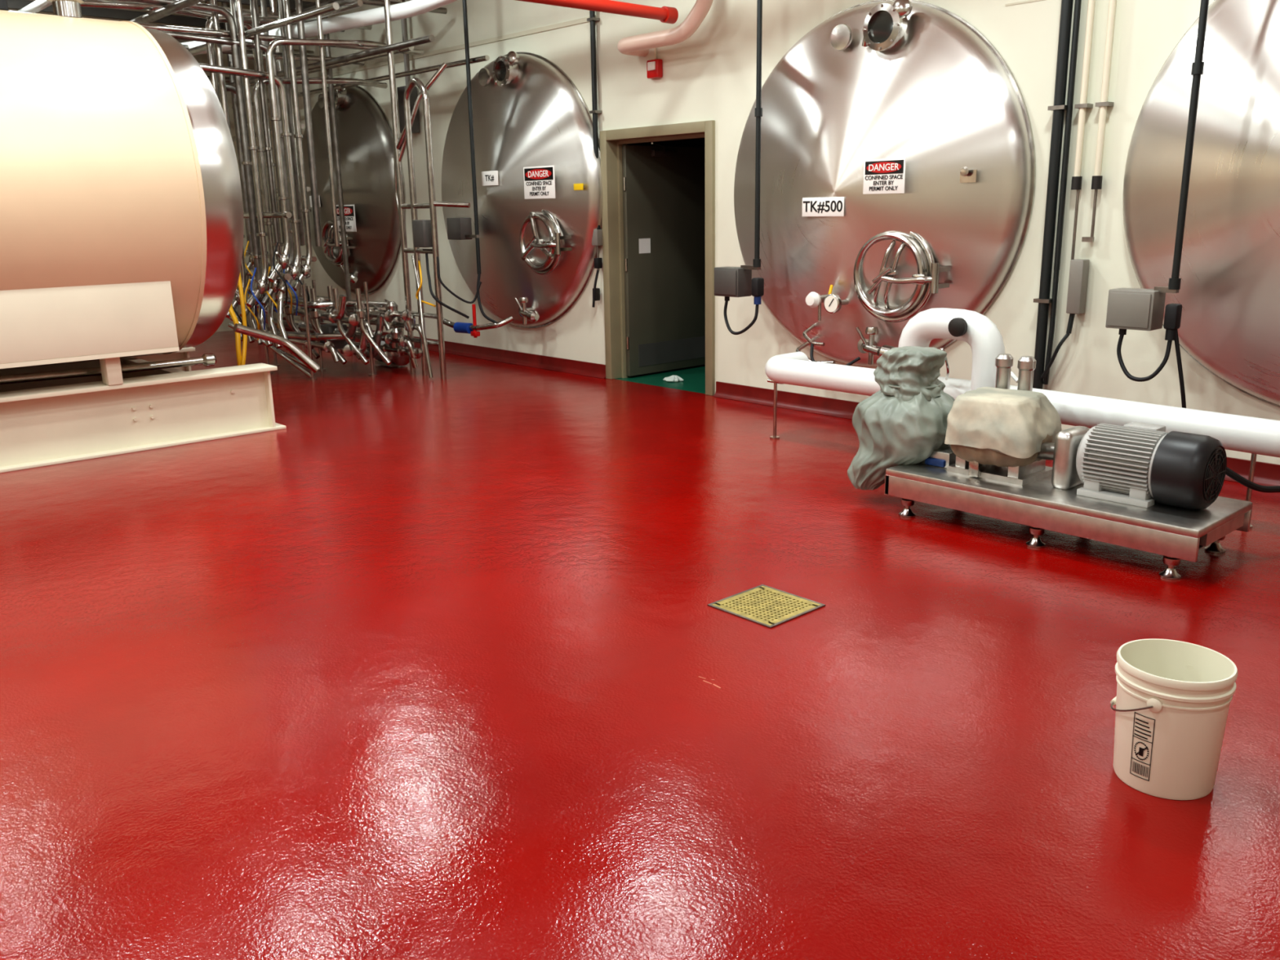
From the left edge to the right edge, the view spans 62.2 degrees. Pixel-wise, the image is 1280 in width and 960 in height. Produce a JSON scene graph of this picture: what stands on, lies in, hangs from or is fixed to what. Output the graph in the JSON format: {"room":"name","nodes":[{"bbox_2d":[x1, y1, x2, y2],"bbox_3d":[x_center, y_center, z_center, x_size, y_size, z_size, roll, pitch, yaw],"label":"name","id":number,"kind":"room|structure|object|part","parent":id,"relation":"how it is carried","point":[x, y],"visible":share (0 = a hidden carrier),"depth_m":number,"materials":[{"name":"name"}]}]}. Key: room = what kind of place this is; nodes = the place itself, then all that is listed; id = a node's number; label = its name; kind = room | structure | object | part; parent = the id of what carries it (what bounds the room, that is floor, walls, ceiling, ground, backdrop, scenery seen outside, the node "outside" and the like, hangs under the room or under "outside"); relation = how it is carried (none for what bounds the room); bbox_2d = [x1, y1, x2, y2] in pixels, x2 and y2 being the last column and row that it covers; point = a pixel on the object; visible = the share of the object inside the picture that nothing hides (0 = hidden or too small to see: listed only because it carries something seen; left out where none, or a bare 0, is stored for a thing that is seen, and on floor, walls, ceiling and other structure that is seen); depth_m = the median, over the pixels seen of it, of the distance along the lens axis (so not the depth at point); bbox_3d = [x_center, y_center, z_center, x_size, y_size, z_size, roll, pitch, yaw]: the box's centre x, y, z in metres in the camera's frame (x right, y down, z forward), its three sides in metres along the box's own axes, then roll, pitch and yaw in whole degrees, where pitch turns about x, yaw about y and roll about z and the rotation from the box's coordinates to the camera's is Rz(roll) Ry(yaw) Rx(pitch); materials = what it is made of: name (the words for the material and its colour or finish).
{"room":"factory tank room","nodes":[
{"label":"factory tank room","id":0,"kind":"room"},
{"bbox_2d":[8,0,277,332],"bbox_3d":[-9.491,-3.509,11.811,11.000,4.500,0.200,-14,19,-40],"label":"wall","id":1,"kind":"structure","parent":0,"point":[202,59],"depth_m":14.87,"materials":[{"name":"beige paint"}]},
{"bbox_2d":[0,326,1279,959],"bbox_3d":[-1.626,0.040,6.746,15.200,0.100,19.300,-14,19,-40],"label":"floor","id":2,"kind":"structure","parent":0,"point":[410,667],"depth_m":3.66,"materials":[{"name":"red paint"}]},
{"bbox_2d":[0,0,320,472],"bbox_3d":[-5.402,-1.617,6.917,6.428,3.150,2.472,-14,19,-40],"label":"tank","id":3,"kind":"object","parent":2,"relation":"on","point":[122,206],"visible":1,"depth_m":7.21,"materials":[{"name":"beige metal"}]},
{"bbox_2d":[228,273,247,365],"bbox_3d":[-3.896,-1.535,10.284,0.159,1.177,0.528,-7,16,-22],"label":"hose","id":4,"kind":"object","parent":2,"relation":"on","point":[241,357],"visible":0.54,"depth_m":10.21,"materials":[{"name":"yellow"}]},
{"bbox_2d":[7,0,489,380],"bbox_3d":[-3.764,-2.824,8.777,6.300,4.500,11.705,-14,19,-40],"label":"piping","id":5,"kind":"object","parent":2,"relation":"on","point":[255,34],"visible":0.9,"depth_m":10.59,"materials":[{"name":"metal"}]},
{"bbox_2d":[443,304,513,337],"bbox_3d":[-1.729,-1.649,10.964,0.942,0.340,0.171,6,16,26],"label":"pipe","id":6,"kind":"object","parent":5,"relation":"attached to","point":[460,327],"visible":0.98,"depth_m":10.90,"materials":[{"name":"silver metal"}]},
{"bbox_2d":[374,317,409,366],"bbox_3d":[-2.661,-1.505,11.490,0.304,0.550,0.560,-14,19,-40],"label":"pump","id":7,"kind":"object","parent":2,"relation":"on","point":[397,360],"visible":0.3,"depth_m":11.41,"materials":[{"name":"grey metal"}]},
{"bbox_2d":[383,0,481,379],"bbox_3d":[-2.047,-3.231,10.234,0.964,4.500,0.483,2,15,12],"label":"pipes","id":8,"kind":"object","parent":2,"relation":"on","point":[424,232],"visible":1,"depth_m":10.38,"materials":[{"name":"silver metal"}]},
{"bbox_2d":[662,375,683,382],"bbox_3d":[0.307,-0.983,10.256,0.168,0.052,0.222,-14,19,-40],"label":"rag","id":9,"kind":"object","parent":2,"relation":"on","point":[673,378],"visible":1,"depth_m":10.21,"materials":[{"name":"white fabric"}]},
{"bbox_2d":[698,676,720,688],"bbox_3d":[0.254,0.719,3.790,0.037,0.001,0.121,-14,19,-40],"label":"scuffs","id":10,"kind":"object","parent":2,"relation":"on","point":[699,677],"visible":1,"depth_m":3.78,"materials":[{"name":"paint"}]},
{"bbox_2d":[707,584,825,628],"bbox_3d":[0.535,0.530,4.492,0.352,0.006,0.352,-14,19,-40],"label":"floor drain grate","id":11,"kind":"object","parent":2,"relation":"on","point":[766,606],"visible":1,"depth_m":4.48,"materials":[{"name":"yellow metal"}]},
{"bbox_2d":[764,307,1279,528],"bbox_3d":[2.095,-0.503,6.353,0.717,1.022,3.659,-14,19,-40],"label":"pipe","id":12,"kind":"object","parent":2,"relation":"on","point":[1255,436],"visible":0.66,"depth_m":6.15,"materials":[{"name":"white plastic"}]},
{"bbox_2d":[847,346,1279,579],"bbox_3d":[2.170,-0.196,5.470,0.970,0.865,2.157,-14,19,-40],"label":"pump skid","id":13,"kind":"object","parent":2,"relation":"on","point":[984,451],"visible":1,"depth_m":5.26,"materials":[{"name":"metal"}]},
{"bbox_3d":[2.530,-0.046,4.994,1.337,0.391,0.575,4,15,20],"label":"electric motor","id":14,"kind":"part","parent":13,"relation":"part of","materials":[{"name":"grey metal"}]},
{"bbox_2d":[1110,638,1238,799],"bbox_3d":[1.528,0.691,3.076,0.318,0.369,0.320,-6,15,-20],"label":"plastic bucket","id":15,"kind":"object","parent":2,"relation":"on","point":[1173,699],"visible":1,"depth_m":2.98,"materials":[{"name":"plastic"}]},
{"bbox_2d":[627,137,704,147],"bbox_3d":[1.209,-2.842,11.504,3.800,3.000,0.100,-14,19,-40],"label":"wall","id":16,"kind":"structure","parent":0,"point":[699,142],"depth_m":10.57,"materials":[{"name":"black"}]},
{"bbox_2d":[257,0,1279,464],"bbox_3d":[1.074,-2.855,8.568,0.200,4.500,19.300,-14,19,-40],"label":"wall","id":17,"kind":"structure","parent":0,"point":[711,74],"depth_m":8.59,"materials":[{"name":"beige paint"}]},
{"bbox_2d":[302,84,405,295],"bbox_3d":[-3.856,-3.651,13.456,0.473,2.616,2.616,-14,19,-40],"label":"tank","id":18,"kind":"object","parent":17,"relation":"attached to","point":[365,132],"visible":0.77,"depth_m":12.98,"materials":[{"name":"grey metal"}]},
{"bbox_3d":[-4.121,-3.554,13.538,0.060,0.140,0.280,-14,19,-40],"label":"sign plate","id":19,"kind":"part","parent":18,"relation":"part of","materials":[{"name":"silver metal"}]},
{"bbox_3d":[-3.614,-3.228,13.082,0.066,0.320,0.530,-14,19,-40],"label":"danger sign plate","id":20,"kind":"part","parent":18,"relation":"part of","materials":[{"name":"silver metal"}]},
{"bbox_2d":[396,0,419,133],"bbox_3d":[-2.659,-4.953,11.938,0.160,2.000,0.180,-14,19,-40],"label":"pipe","id":21,"kind":"object","parent":17,"relation":"attached to","point":[401,90],"visible":0.5,"depth_m":12.04,"materials":[{"name":"metal"}]},
{"bbox_2d":[266,15,596,90],"bbox_3d":[-2.888,-4.874,12.368,0.012,0.040,7.400,-14,19,-40],"label":"pipe","id":22,"kind":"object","parent":17,"relation":"attached to","point":[581,20],"depth_m":11.10,"materials":[{"name":"metal"}]},
{"bbox_2d":[283,316,605,378],"bbox_3d":[-2.838,-1.716,13.153,0.060,0.128,7.440,-14,19,-40],"label":"baseboard","id":23,"kind":"structure","parent":17,"relation":"attached to","point":[563,365],"depth_m":11.49,"materials":[{"name":"red paint"}]},
{"bbox_2d":[441,51,602,328],"bbox_3d":[-1.404,-2.927,10.891,0.429,2.756,2.756,-14,19,-40],"label":"tank","id":24,"kind":"object","parent":17,"relation":"attached to","point":[539,176],"visible":0.94,"depth_m":10.48,"materials":[{"name":"metal"}]},
{"bbox_3d":[-1.487,-3.035,10.676,0.060,0.140,0.280,-14,19,-40],"label":"sign plate","id":25,"kind":"part","parent":24,"relation":"part of","materials":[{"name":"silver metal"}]},
{"bbox_3d":[-0.950,-2.862,10.212,0.066,0.300,0.490,-14,19,-40],"label":"danger sign plate","id":26,"kind":"part","parent":24,"relation":"part of","materials":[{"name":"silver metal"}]},
{"bbox_3d":[-0.560,-2.772,10.035,0.060,0.060,0.140,-14,19,-40],"label":"sign plate","id":27,"kind":"part","parent":24,"relation":"part of","materials":[{"name":"yellow plastic"}]},
{"bbox_2d":[586,10,602,306],"bbox_3d":[-0.433,-3.524,9.861,0.112,3.801,0.110,-14,19,-40],"label":"conduit","id":28,"kind":"object","parent":17,"relation":"attached to","point":[597,239],"visible":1,"depth_m":9.88,"materials":[{"name":"black"}]},
{"bbox_2d":[646,47,662,79],"bbox_3d":[0.121,-3.636,9.225,0.076,0.265,0.150,-14,19,-40],"label":"fire alarm strobe","id":29,"kind":"object","parent":17,"relation":"attached to","point":[654,67],"visible":0.92,"depth_m":9.21,"materials":[{"name":"red plastic"}]},
{"bbox_2d":[600,120,715,395],"bbox_3d":[0.232,-2.027,9.760,0.270,2.330,1.460,-14,19,-40],"label":"frame","id":30,"kind":"object","parent":17,"relation":"attached to","point":[611,141],"visible":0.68,"depth_m":9.95,"materials":[{"name":"paint"}]},
{"bbox_2d":[622,142,705,376],"bbox_3d":[0.425,-2.164,10.475,1.239,2.190,0.394,-14,19,-40],"label":"door","id":31,"kind":"structure","parent":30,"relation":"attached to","point":[664,190],"depth_m":10.50,"materials":[{"name":"paint"}]},
{"bbox_2d":[617,0,713,57],"bbox_3d":[0.256,-4.368,8.646,0.362,1.582,1.203,-14,19,-40],"label":"pipe","id":32,"kind":"object","parent":17,"relation":"attached to","point":[639,45],"visible":1,"depth_m":8.64,"materials":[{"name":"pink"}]},
{"bbox_2d":[733,0,1035,368],"bbox_3d":[1.511,-2.096,7.721,0.521,2.626,2.626,-14,19,-40],"label":"tank","id":33,"kind":"object","parent":17,"relation":"attached to","point":[898,161],"visible":0.99,"depth_m":7.40,"materials":[{"name":"metal"}]},
{"bbox_3d":[1.348,-1.989,7.727,0.060,0.135,0.380,-14,19,-40],"label":"label sign plate","id":34,"kind":"part","parent":33,"relation":"part of","materials":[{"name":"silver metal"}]},
{"bbox_3d":[1.698,-2.093,7.320,0.066,0.230,0.340,-14,19,-40],"label":"danger sign plate","id":35,"kind":"part","parent":33,"relation":"part of","materials":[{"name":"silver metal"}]},
{"bbox_2d":[712,381,1279,485],"bbox_3d":[4.016,0.061,5.818,0.060,0.128,9.970,-14,19,-40],"label":"baseboard","id":36,"kind":"structure","parent":17,"relation":"attached to","point":[1265,473],"depth_m":8.59,"materials":[{"name":"red paint"}]},
{"bbox_2d":[1004,0,1041,6],"bbox_3d":[4.853,-2.430,4.210,0.004,0.012,7.400,-14,19,-40],"label":"trim","id":37,"kind":"structure","parent":17,"relation":"attached to","point":[1028,1],"depth_m":6.79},
{"bbox_2d":[1032,0,1081,389],"bbox_3d":[2.653,-2.413,6.655,0.100,4.450,0.137,-14,19,-40],"label":"conduit","id":38,"kind":"object","parent":17,"relation":"attached to","point":[1059,108],"visible":0.94,"depth_m":6.76,"materials":[{"name":"black metal"}]},
{"bbox_2d":[1040,0,1095,378],"bbox_3d":[2.736,-2.603,6.496,0.114,4.005,0.226,-14,19,-40],"label":"conduit","id":39,"kind":"object","parent":17,"relation":"attached to","point":[1079,268],"visible":1,"depth_m":6.71,"materials":[{"name":"beige metal"}]},
{"bbox_2d":[1081,0,1116,241],"bbox_3d":[2.821,-3.014,6.311,0.080,3.120,0.100,-14,19,-40],"label":"conduit","id":40,"kind":"object","parent":17,"relation":"attached to","point":[1096,182],"visible":1,"depth_m":6.48,"materials":[{"name":"beige metal"}]},
{"bbox_2d":[1122,0,1279,407],"bbox_3d":[3.699,-1.571,5.425,0.448,2.636,2.636,-14,19,-40],"label":"tank","id":41,"kind":"object","parent":17,"relation":"attached to","point":[1228,295],"visible":0.89,"depth_m":5.92,"materials":[{"name":"metal"}]},
{"bbox_3d":[-3.110,-4.070,4.364,11.400,0.100,19.300,-14,19,-40],"label":"ceiling","id":42,"kind":"structure","parent":0,"visible":0},
{"bbox_2d":[446,0,497,323],"bbox_3d":[-1.751,-3.577,10.575,0.141,4.012,0.661,-14,19,-40],"label":"conduit","id":43,"kind":"object","parent":42,"relation":"hanging from","point":[458,228],"visible":0.89,"depth_m":10.72,"materials":[{"name":"black"}]},
{"bbox_2d":[516,0,678,23],"bbox_3d":[-1.985,-3.780,6.278,6.040,1.459,0.118,-14,19,-40],"label":"pipe","id":44,"kind":"object","parent":42,"relation":"hanging from","point":[668,15],"visible":1,"depth_m":8.01,"materials":[{"name":"red metal"}]},
{"bbox_2d":[714,0,764,334],"bbox_3d":[0.752,-3.006,7.866,0.170,3.845,0.425,-14,19,-40],"label":"box","id":45,"kind":"object","parent":42,"relation":"hanging from","point":[729,282],"visible":1,"depth_m":8.10,"materials":[{"name":"black metal"}]},
{"bbox_2d":[1105,0,1208,408],"bbox_3d":[2.938,-2.146,5.674,0.596,4.486,0.225,8,17,32],"label":"box","id":46,"kind":"object","parent":42,"relation":"hanging from","point":[1130,308],"visible":0.85,"depth_m":5.92,"materials":[{"name":"black metal"}]}
]}

